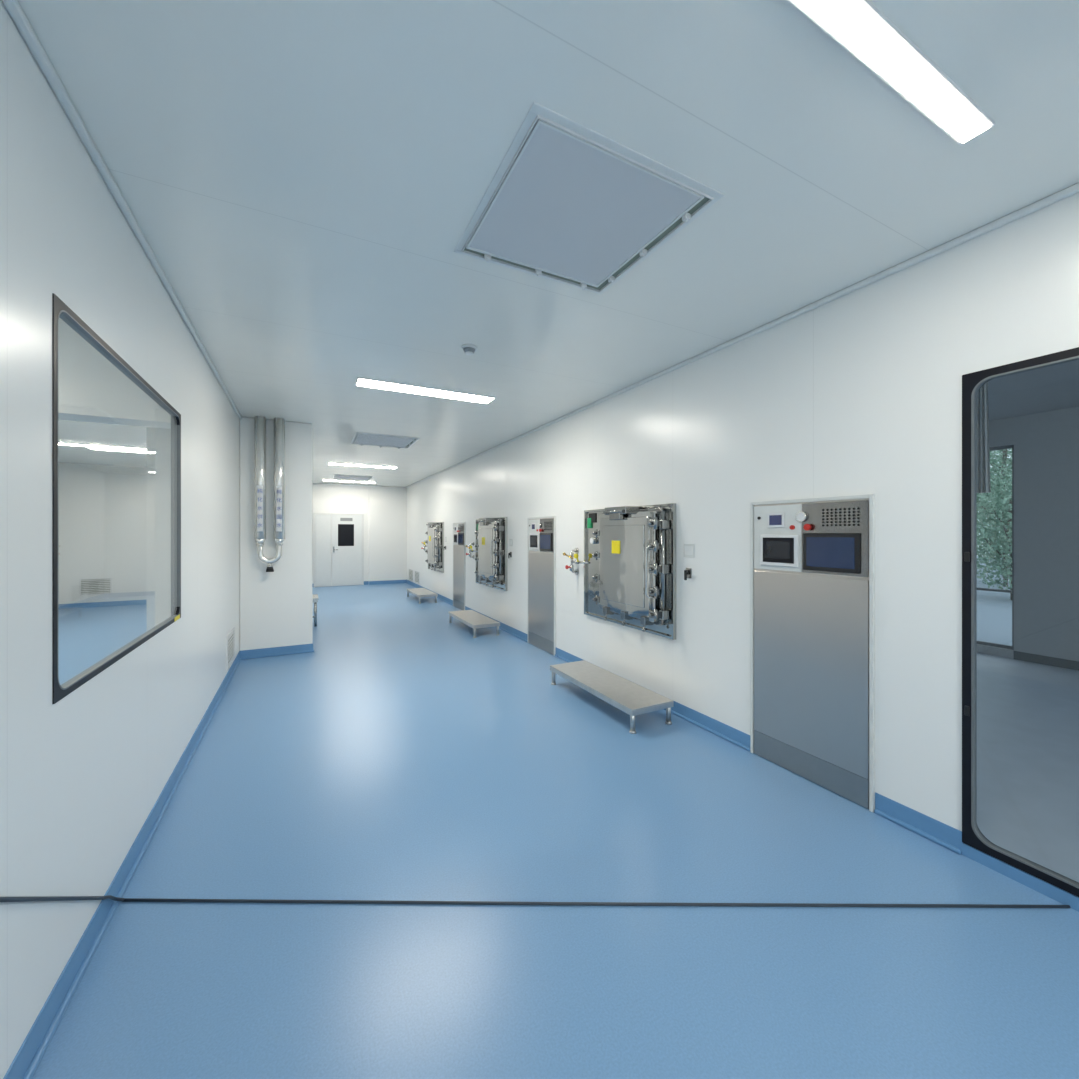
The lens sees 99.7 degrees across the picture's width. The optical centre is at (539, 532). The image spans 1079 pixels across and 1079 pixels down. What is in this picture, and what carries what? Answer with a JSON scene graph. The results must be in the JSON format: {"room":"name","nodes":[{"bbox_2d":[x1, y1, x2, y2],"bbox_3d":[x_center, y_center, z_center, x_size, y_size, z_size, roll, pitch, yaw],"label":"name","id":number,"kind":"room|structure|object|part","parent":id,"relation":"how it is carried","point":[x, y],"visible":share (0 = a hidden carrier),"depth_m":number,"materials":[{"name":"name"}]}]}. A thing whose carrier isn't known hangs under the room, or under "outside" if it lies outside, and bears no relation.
{"room":"clean room","nodes":[
{"label":"clean room","id":0,"kind":"room"},
{"bbox_2d":[58,463,58,603],"bbox_3d":[-6.779,0.060,3.646,0.100,2.880,12.100,0,0,-27],"label":"wall","id":1,"kind":"structure","parent":0,"point":[58,463],"depth_m":8.95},
{"bbox_2d":[58,604,146,684],"bbox_3d":[-5.149,1.550,4.488,3.570,0.100,11.900,0,0,-27],"label":"floor","id":2,"kind":"structure","parent":0,"point":[86,636],"depth_m":6.86,"materials":[{"name":"blue plastic"}]},
{"bbox_2d":[59,463,146,603],"bbox_3d":[-7.902,0.060,9.819,3.570,2.880,0.100,0,0,-27],"label":"wall","id":3,"kind":"structure","parent":0,"point":[103,508],"depth_m":9.26,"materials":[{"name":"white paint"}]},
{"bbox_2d":[79,577,111,595],"bbox_3d":[-8.973,1.080,9.202,0.500,0.340,0.012,0,0,-27],"label":"air vent","id":4,"kind":"object","parent":3,"relation":"in","point":[87,586],"visible":1,"depth_m":9.20,"materials":[{"name":"white plastic"}]},
{"bbox_2d":[58,600,146,608],"bbox_3d":[-5.149,1.450,4.488,3.570,0.100,11.900,0,0,-27],"label":"baseboard","id":5,"kind":"structure","parent":3,"relation":"attached to","point":[129,602],"depth_m":9.24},
{"bbox_2d":[58,318,170,428],"bbox_3d":[-4.128,-1.075,2.511,3.570,0.610,0.250,0,0,-27],"label":"wall","id":6,"kind":"structure","parent":0,"point":[91,388],"depth_m":3.00,"materials":[{"name":"white paint"}]},
{"bbox_2d":[0,0,239,1078],"bbox_3d":[-3.118,0.060,4.495,0.045,2.880,17.250,0,0,-27],"label":"wall","id":7,"kind":"structure","parent":0,"point":[82,774],"depth_m":1.47,"materials":[{"name":"white paint"}]},
{"bbox_2d":[0,895,124,901],"bbox_3d":[-1.272,0.819,1.012,0.036,1.346,1.872,0,0,-27],"label":"cable","id":8,"kind":"object","parent":7,"relation":"attached to","point":[39,898],"visible":1,"depth_m":1.40,"materials":[{"name":"black rubber"}]},
{"bbox_2d":[52,293,180,703],"bbox_3d":[-1.878,-0.105,2.100,0.050,1.260,1.615,0,0,-27],"label":"window","id":9,"kind":"structure","parent":7,"relation":"in","point":[60,309],"depth_m":1.72,"materials":[{"name":"black metal"}]},
{"bbox_2d":[3,651,240,1078],"bbox_3d":[-3.088,1.448,4.511,0.022,0.105,17.250,0,0,-27],"label":"baseboard","id":10,"kind":"structure","parent":7,"relation":"attached to","point":[28,1057],"depth_m":1.66,"materials":[{"name":"blue plastic"}]},
{"bbox_2d":[2,0,241,418],"bbox_3d":[-1.335,-1.364,1.123,0.028,0.032,9.620,0,0,-27],"label":"trim","id":11,"kind":"structure","parent":7,"relation":"attached to","point":[13,7],"depth_m":1.60,"materials":[{"name":"metal"}]},
{"bbox_2d":[226,627,234,670],"bbox_3d":[-3.196,1.190,4.708,0.012,0.340,0.500,0,0,-27],"label":"air vent","id":12,"kind":"object","parent":7,"relation":"in","point":[230,638],"visible":1,"depth_m":4.67,"materials":[{"name":"white plastic"}]},
{"bbox_2d":[147,427,170,630],"bbox_3d":[-3.267,0.060,4.222,0.470,2.880,0.500,0,0,-27],"label":"wall","id":13,"kind":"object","parent":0,"point":[158,439],"visible":0.07,"depth_m":3.92,"materials":[{"name":"white paint"}]},
{"bbox_2d":[240,417,312,650],"bbox_3d":[-3.401,0.060,5.936,0.775,2.880,0.830,0,0,-27],"label":"wall column","id":14,"kind":"structure","parent":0,"point":[276,607],"depth_m":5.58,"materials":[{"name":"white paint"}]},
{"bbox_2d":[254,416,284,571],"bbox_3d":[-3.237,-0.458,5.466,0.316,1.845,0.155,0,0,-27],"label":"pipe","id":15,"kind":"object","parent":14,"relation":"attached to","point":[259,421],"visible":1,"depth_m":5.41,"materials":[{"name":"metal"}]},
{"bbox_3d":[-3.232,0.435,5.455,0.084,0.060,0.084,0,0,-27],"label":"valve knob","id":16,"kind":"part","parent":15,"relation":"part of","materials":[{"name":"black plastic"}]},
{"bbox_2d":[240,639,313,659],"bbox_3d":[-3.386,1.448,5.932,0.797,0.105,0.852,0,0,-27],"label":"baseboard","id":17,"kind":"structure","parent":14,"relation":"attached to","point":[304,648],"depth_m":5.56,"materials":[{"name":"blue plastic"}]},
{"bbox_2d":[313,483,406,586],"bbox_3d":[-5.546,0.060,12.966,3.615,2.880,0.170,0,0,-27],"label":"wall","id":18,"kind":"structure","parent":0,"point":[384,508],"depth_m":13.29,"materials":[{"name":"white paint"}]},
{"bbox_2d":[313,513,363,586],"bbox_3d":[-5.658,0.470,12.851,1.300,2.060,0.070,0,0,-27],"label":"door","id":19,"kind":"structure","parent":18,"relation":"in","point":[347,528],"depth_m":12.86,"materials":[{"name":"metal"}]},
{"bbox_3d":[-5.504,0.060,12.945,0.420,0.620,0.006,0,0,-27],"label":"vision panel","id":20,"kind":"part","parent":19,"relation":"part of","materials":[{"name":"black glass"}]},
{"bbox_2d":[364,580,406,584],"bbox_3d":[-5.521,1.450,12.918,3.415,0.100,0.078,0,0,-27],"label":"baseboard","id":21,"kind":"structure","parent":18,"relation":"attached to","point":[387,581],"depth_m":13.37,"materials":[{"name":"blue plastic"}]},
{"bbox_2d":[17,0,1078,486],"bbox_3d":[-1.068,-1.430,5.554,11.800,0.100,17.250,0,0,-27],"label":"ceiling","id":22,"kind":"structure","parent":0,"point":[305,178],"depth_m":1.73,"materials":[{"name":"white paint"}]},
{"bbox_2d":[58,442,146,450],"bbox_3d":[-6.938,-1.373,7.222,1.120,0.014,0.180,0,0,-27],"label":"recessed light","id":23,"kind":"object","parent":22,"relation":"in","point":[59,443],"visible":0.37,"depth_m":7.19,"materials":[{"name":"white plastic"}]},
{"bbox_2d":[323,480,375,482],"bbox_3d":[-5.061,-1.373,12.130,1.300,0.014,0.140,0,0,-27],"label":"recessed light","id":24,"kind":"object","parent":22,"relation":"in","point":[323,480],"visible":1,"depth_m":12.07,"materials":[{"name":"white plastic"}]},
{"bbox_2d":[332,475,371,480],"bbox_3d":[-4.657,-1.360,11.326,0.870,0.040,0.870,0,0,-27],"label":"ceiling vent","id":25,"kind":"object","parent":22,"relation":"in","point":[346,477],"visible":1,"depth_m":11.21,"materials":[{"name":"white plastic"}]},
{"bbox_3d":[-4.665,-1.372,11.298,0.740,0.010,0.742,0,0,-27],"label":"panel","id":26,"kind":"part","parent":25,"relation":"part of","materials":[{"name":"grey metal"}]},
{"bbox_2d":[328,462,396,468],"bbox_3d":[-3.592,-1.373,9.287,1.300,0.014,0.220,0,0,-27],"label":"recessed light","id":27,"kind":"object","parent":22,"relation":"in","point":[329,463],"visible":1,"depth_m":9.21,"materials":[{"name":"white plastic"}]},
{"bbox_2d":[350,432,419,448],"bbox_3d":[-2.321,-1.360,6.804,0.870,0.040,0.870,0,0,-27],"label":"ceiling vent","id":28,"kind":"object","parent":22,"relation":"in","point":[380,440],"visible":1,"depth_m":6.72,"materials":[{"name":"white metal"}]},
{"bbox_3d":[-2.329,-1.372,6.776,0.740,0.010,0.742,0,0,-27],"label":"panel","id":29,"kind":"part","parent":28,"relation":"part of","materials":[{"name":"grey metal"}]},
{"bbox_2d":[355,377,494,403],"bbox_3d":[-1.078,-1.373,4.418,1.300,0.014,0.220,0,0,-27],"label":"recessed light","id":30,"kind":"object","parent":22,"relation":"in","point":[365,382],"visible":1,"depth_m":4.36,"materials":[{"name":"white plastic"}]},
{"bbox_2d":[461,344,476,354],"bbox_3d":[-0.521,-1.354,3.377,0.116,0.052,0.116,0,0,-27],"label":"smoke detector","id":31,"kind":"object","parent":22,"relation":"attached to","point":[469,349],"visible":1,"depth_m":3.35,"materials":[{"name":"white plastic"}]},
{"bbox_2d":[454,102,723,294],"bbox_3d":[0.168,-1.360,2.039,0.870,0.040,0.870,0,0,-27],"label":"ceiling vent","id":32,"kind":"object","parent":22,"relation":"in","point":[568,203],"visible":1,"depth_m":1.91,"materials":[{"name":"metal"}]},
{"bbox_2d":[789,0,994,144],"bbox_3d":[0.931,-1.373,1.269,1.300,0.014,0.090,0,0,-27],"label":"recessed light","id":33,"kind":"object","parent":22,"relation":"in","point":[859,26],"visible":1,"depth_m":1.32,"materials":[{"name":"white plastic"}]},
{"bbox_2d":[977,382,990,492],"bbox_3d":[3.298,-0.840,3.420,0.036,1.080,0.138,0,0,-27],"label":"curtain","id":34,"kind":"object","parent":22,"relation":"hanging from","point":[983,452],"visible":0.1,"depth_m":3.40,"materials":[{"name":"fabric"}]},
{"bbox_2d":[32,583,1078,1078],"bbox_3d":[0.538,1.550,6.384,8.185,0.100,17.250,0,0,-27],"label":"floor","id":35,"kind":"structure","parent":0,"point":[409,755],"depth_m":1.87,"materials":[{"name":"blue plastic"}]},
{"bbox_2d":[313,594,318,626],"bbox_3d":[-4.009,1.270,7.327,0.800,0.460,0.500,0,0,-27],"label":"bench","id":36,"kind":"object","parent":35,"relation":"on","point":[315,596],"visible":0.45,"depth_m":7.30,"materials":[{"name":"silver metal"}]},
{"bbox_3d":[-3.593,1.285,7.306,0.036,0.430,0.036,0,0,-27],"label":"leg","id":37,"kind":"part","parent":36,"relation":"part of","materials":[{"name":"metal"}]},
{"bbox_2d":[407,588,437,603],"bbox_3d":[-2.666,1.407,10.272,0.410,0.185,1.280,0,0,-27],"label":"step platform","id":38,"kind":"object","parent":35,"relation":"on","point":[419,592],"visible":1,"depth_m":10.05,"materials":[{"name":"metal"}]},
{"bbox_2d":[448,610,499,637],"bbox_3d":[-1.051,1.407,7.144,0.410,0.185,1.280,0,0,-27],"label":"step platform","id":39,"kind":"object","parent":35,"relation":"on","point":[471,618],"visible":1,"depth_m":6.92,"materials":[{"name":"metal"}]},
{"bbox_2d":[122,898,1070,907],"bbox_3d":[0.211,1.494,1.835,3.816,0.010,0.014,0,0,0],"label":"cable","id":40,"kind":"object","parent":35,"relation":"on","point":[126,899],"visible":1,"depth_m":1.83,"materials":[{"name":"black rubber"}]},
{"bbox_2d":[550,660,673,733],"bbox_3d":[0.578,1.407,4.046,0.410,0.185,1.280,0,0,-27],"label":"step platform","id":41,"kind":"object","parent":35,"relation":"on","point":[633,699],"visible":1,"depth_m":3.82,"materials":[{"name":"metal"}]},
{"bbox_3d":[0.140,1.414,4.509,0.052,0.172,0.052,0,0,-27],"label":"leg","id":42,"kind":"part","parent":41,"relation":"part of","materials":[{"name":"metal"}]},
{"bbox_3d":[0.701,1.414,3.421,0.052,0.172,0.052,0,0,-27],"label":"leg","id":43,"kind":"part","parent":41,"relation":"part of","materials":[{"name":"metal"}]},
{"bbox_3d":[1.016,1.414,3.584,0.052,0.172,0.052,0,0,-27],"label":"leg","id":44,"kind":"part","parent":41,"relation":"part of","materials":[{"name":"metal"}]},
{"bbox_2d":[407,192,1078,830],"bbox_3d":[-0.019,0.085,6.096,0.100,2.930,17.250,0,0,-27],"label":"wall","id":45,"kind":"structure","parent":0,"point":[859,392],"depth_m":2.71,"materials":[{"name":"white paint"}]},
{"bbox_2d":[409,569,412,581],"bbox_3d":[-3.706,1.210,13.111,0.012,0.340,0.600,0,0,-27],"label":"air vent","id":46,"kind":"object","parent":45,"relation":"in","point":[410,570],"visible":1,"depth_m":13.06,"materials":[{"name":"white plastic"}]},
{"bbox_2d":[414,570,419,584],"bbox_3d":[-3.339,1.210,12.401,0.012,0.340,0.600,0,0,-27],"label":"air vent","id":47,"kind":"object","parent":45,"relation":"in","point":[416,573],"visible":1,"depth_m":12.39,"materials":[{"name":"white plastic"}]},
{"bbox_2d":[421,522,443,572],"bbox_3d":[-2.584,0.318,10.704,0.228,1.125,1.673,0,0,-27],"label":"autoclave","id":48,"kind":"object","parent":45,"relation":"attached to","point":[435,530],"visible":1,"depth_m":10.13,"materials":[{"name":"metal"}]},
{"bbox_3d":[-2.440,0.282,10.417,0.096,0.935,0.810,0,0,-27],"label":"door","id":49,"kind":"part","parent":48,"relation":"part of","materials":[{"name":"metal"}]},
{"bbox_3d":[-2.424,0.318,10.605,0.035,1.125,1.350,0,0,-27],"label":"mounting panel","id":50,"kind":"part","parent":48,"relation":"part of","materials":[{"name":"metal"}]},
{"bbox_3d":[-2.182,0.290,10.038,0.105,0.940,0.050,0,0,-27],"label":"hinge post","id":51,"kind":"part","parent":48,"relation":"part of","materials":[{"name":"metal"}]},
{"bbox_2d":[453,522,464,609],"bbox_3d":[-1.607,0.645,9.012,0.045,1.709,0.755,0,0,-27],"label":"cabinet","id":52,"kind":"object","parent":45,"relation":"attached to","point":[458,528],"visible":0.98,"depth_m":8.96,"materials":[{"name":"metal"}]},
{"bbox_3d":[-1.601,1.415,9.016,0.010,0.157,0.707,0,0,-27],"label":"kick plate","id":53,"kind":"part","parent":52,"relation":"part of","materials":[{"name":"metal"}]},
{"bbox_3d":[-1.601,0.795,9.016,0.010,1.080,0.707,0,0,-27],"label":"door","id":54,"kind":"part","parent":52,"relation":"part of","materials":[{"name":"metal"}]},
{"bbox_2d":[466,517,506,590],"bbox_3d":[-0.969,0.318,7.577,0.228,1.125,1.673,0,0,-27],"label":"autoclave","id":55,"kind":"object","parent":45,"relation":"attached to","point":[491,533],"visible":1,"depth_m":7.06,"materials":[{"name":"metal"}]},
{"bbox_3d":[-0.825,0.282,7.289,0.096,0.935,0.810,0,0,-27],"label":"door","id":56,"kind":"part","parent":55,"relation":"part of","materials":[{"name":"metal"}]},
{"bbox_3d":[-0.655,0.320,6.908,0.175,0.436,0.030,0,0,-20],"label":"handle","id":57,"kind":"part","parent":55,"relation":"part of","materials":[{"name":"metal"}]},
{"bbox_3d":[-0.567,0.290,6.910,0.105,0.940,0.050,0,0,-27],"label":"hinge post","id":58,"kind":"part","parent":55,"relation":"part of","materials":[{"name":"metal"}]},
{"bbox_2d":[527,516,555,655],"bbox_3d":[0.008,0.645,5.885,0.045,1.709,0.755,0,0,-27],"label":"cabinet","id":59,"kind":"object","parent":45,"relation":"attached to","point":[541,533],"visible":1,"depth_m":5.83,"materials":[{"name":"metal"}]},
{"bbox_3d":[0.015,1.415,5.888,0.010,0.157,0.707,0,0,-27],"label":"kick plate","id":60,"kind":"part","parent":59,"relation":"part of","materials":[{"name":"metal"}]},
{"bbox_3d":[0.015,0.795,5.888,0.010,1.080,0.707,0,0,-27],"label":"door","id":61,"kind":"part","parent":59,"relation":"part of","materials":[{"name":"metal"}]},
{"bbox_2d":[563,503,675,639],"bbox_3d":[0.646,0.318,4.449,0.228,1.125,1.673,0,0,-27],"label":"autoclave","id":62,"kind":"object","parent":45,"relation":"attached to","point":[629,562],"visible":1,"depth_m":4.03,"materials":[{"name":"metal"}]},
{"bbox_3d":[0.790,0.282,4.162,0.096,0.935,0.810,0,0,-27],"label":"door","id":63,"kind":"part","parent":62,"relation":"part of","materials":[{"name":"metal"}]},
{"bbox_3d":[0.960,0.320,3.781,0.175,0.436,0.030,0,0,-20],"label":"handle","id":64,"kind":"part","parent":62,"relation":"part of","materials":[{"name":"metal"}]},
{"bbox_3d":[1.048,0.290,3.783,0.105,0.940,0.050,0,0,-27],"label":"hinge post","id":65,"kind":"part","parent":62,"relation":"part of","materials":[{"name":"metal"}]},
{"bbox_2d":[684,568,691,579],"bbox_3d":[1.179,0.328,3.613,0.055,0.095,0.072,0,0,-27],"label":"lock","id":66,"kind":"object","parent":45,"relation":"attached to","point":[688,572],"visible":1,"depth_m":3.61,"materials":[{"name":"metal"}]},
{"bbox_3d":[1.176,0.332,3.604,0.042,0.087,0.059,0,0,-27],"label":"lever","id":67,"kind":"part","parent":66,"relation":"part of","materials":[{"name":"black plastic"}]},
{"bbox_2d":[684,544,693,557],"bbox_3d":[1.192,0.140,3.632,0.008,0.110,0.110,0,0,-27],"label":"wall plate","id":68,"kind":"object","parent":45,"relation":"attached to","point":[688,548],"visible":1,"depth_m":3.62,"materials":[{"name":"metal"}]},
{"bbox_2d":[406,580,1078,911],"bbox_3d":[-0.058,1.448,6.037,0.022,0.105,17.180,0,0,-27],"label":"baseboard","id":69,"kind":"structure","parent":45,"relation":"attached to","point":[934,830],"depth_m":2.28,"materials":[{"name":"blue plastic"}]},
{"bbox_2d":[406,183,1078,487],"bbox_3d":[-0.060,-1.364,6.035,0.028,0.032,17.180,0,0,-27],"label":"trim","id":70,"kind":"structure","parent":45,"relation":"attached to","point":[1074,189],"depth_m":2.51,"materials":[{"name":"metal"}]},
{"bbox_2d":[750,494,874,811],"bbox_3d":[1.614,0.645,2.775,0.045,1.709,0.755,0,0,-27],"label":"cabinet","id":71,"kind":"object","parent":45,"relation":"attached to","point":[812,563],"visible":1,"depth_m":2.71,"materials":[{"name":"metal"}]},
{"bbox_3d":[1.621,1.415,2.779,0.010,0.157,0.707,0,0,-27],"label":"kick plate","id":72,"kind":"part","parent":71,"relation":"part of","materials":[{"name":"metal"}]},
{"bbox_3d":[1.621,0.795,2.779,0.010,1.080,0.707,0,0,-27],"label":"door","id":73,"kind":"part","parent":71,"relation":"part of","materials":[{"name":"metal"}]},
{"bbox_2d":[962,347,1078,896],"bbox_3d":[2.434,0.352,1.246,0.052,2.175,1.980,0,0,-27],"label":"window","id":74,"kind":"structure","parent":45,"relation":"in","point":[972,836],"depth_m":2.09,"materials":[{"name":"black metal"}]},
{"bbox_2d":[977,406,1078,660],"bbox_3d":[6.203,0.060,4.498,0.150,2.880,8.700,0,0,-27],"label":"wall","id":75,"kind":"structure","parent":0,"point":[1046,444],"depth_m":5.20,"materials":[{"name":"grey paint"}]},
{"bbox_2d":[977,445,1013,649],"bbox_3d":[5.203,0.170,6.356,0.080,2.460,2.080,0,0,-27],"label":"window","id":76,"kind":"structure","parent":75,"relation":"in","point":[1006,446],"depth_m":5.46,"materials":[{"name":"clear glass"}]},
{"bbox_2d":[1014,651,1078,670],"bbox_3d":[6.884,1.450,3.004,0.010,0.100,5.420,0,0,-27],"label":"baseboard","id":77,"kind":"structure","parent":75,"relation":"attached to","point":[1034,658],"depth_m":5.16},
{"label":"outside","id":78,"kind":"structure","parent":0,"visible":0},
{"bbox_2d":[977,556,1011,645],"bbox_3d":[14.744,1.650,23.372,32.350,0.200,52.000,0,0,-27],"label":"ground","id":79,"kind":"structure","parent":78,"point":[994,609],"depth_m":8.76,"materials":[{"name":"grey concrete"}]},
{"bbox_2d":[977,467,1011,599],"bbox_3d":[10.908,0.015,10.473,2.322,3.075,2.320,0,0,-27],"label":"tree","id":80,"kind":"object","parent":79,"relation":"on","point":[991,548],"visible":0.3,"depth_m":10.43,"materials":[{"name":"green plant"}]},
{"bbox_2d":[977,448,1011,586],"bbox_3d":[13.466,-0.996,13.140,2.336,5.094,2.339,0,0,-27],"label":"tree","id":81,"kind":"object","parent":79,"relation":"on","point":[1005,453],"visible":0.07,"depth_m":13.11,"materials":[{"name":"green plant"}]},
{"bbox_2d":[977,449,1011,577],"bbox_3d":[16.075,-1.214,15.744,2.338,5.530,2.306,0,0,-27],"label":"tree","id":82,"kind":"object","parent":79,"relation":"on","point":[1008,449],"visible":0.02,"depth_m":15.75,"materials":[{"name":"green plant"}]}
]}

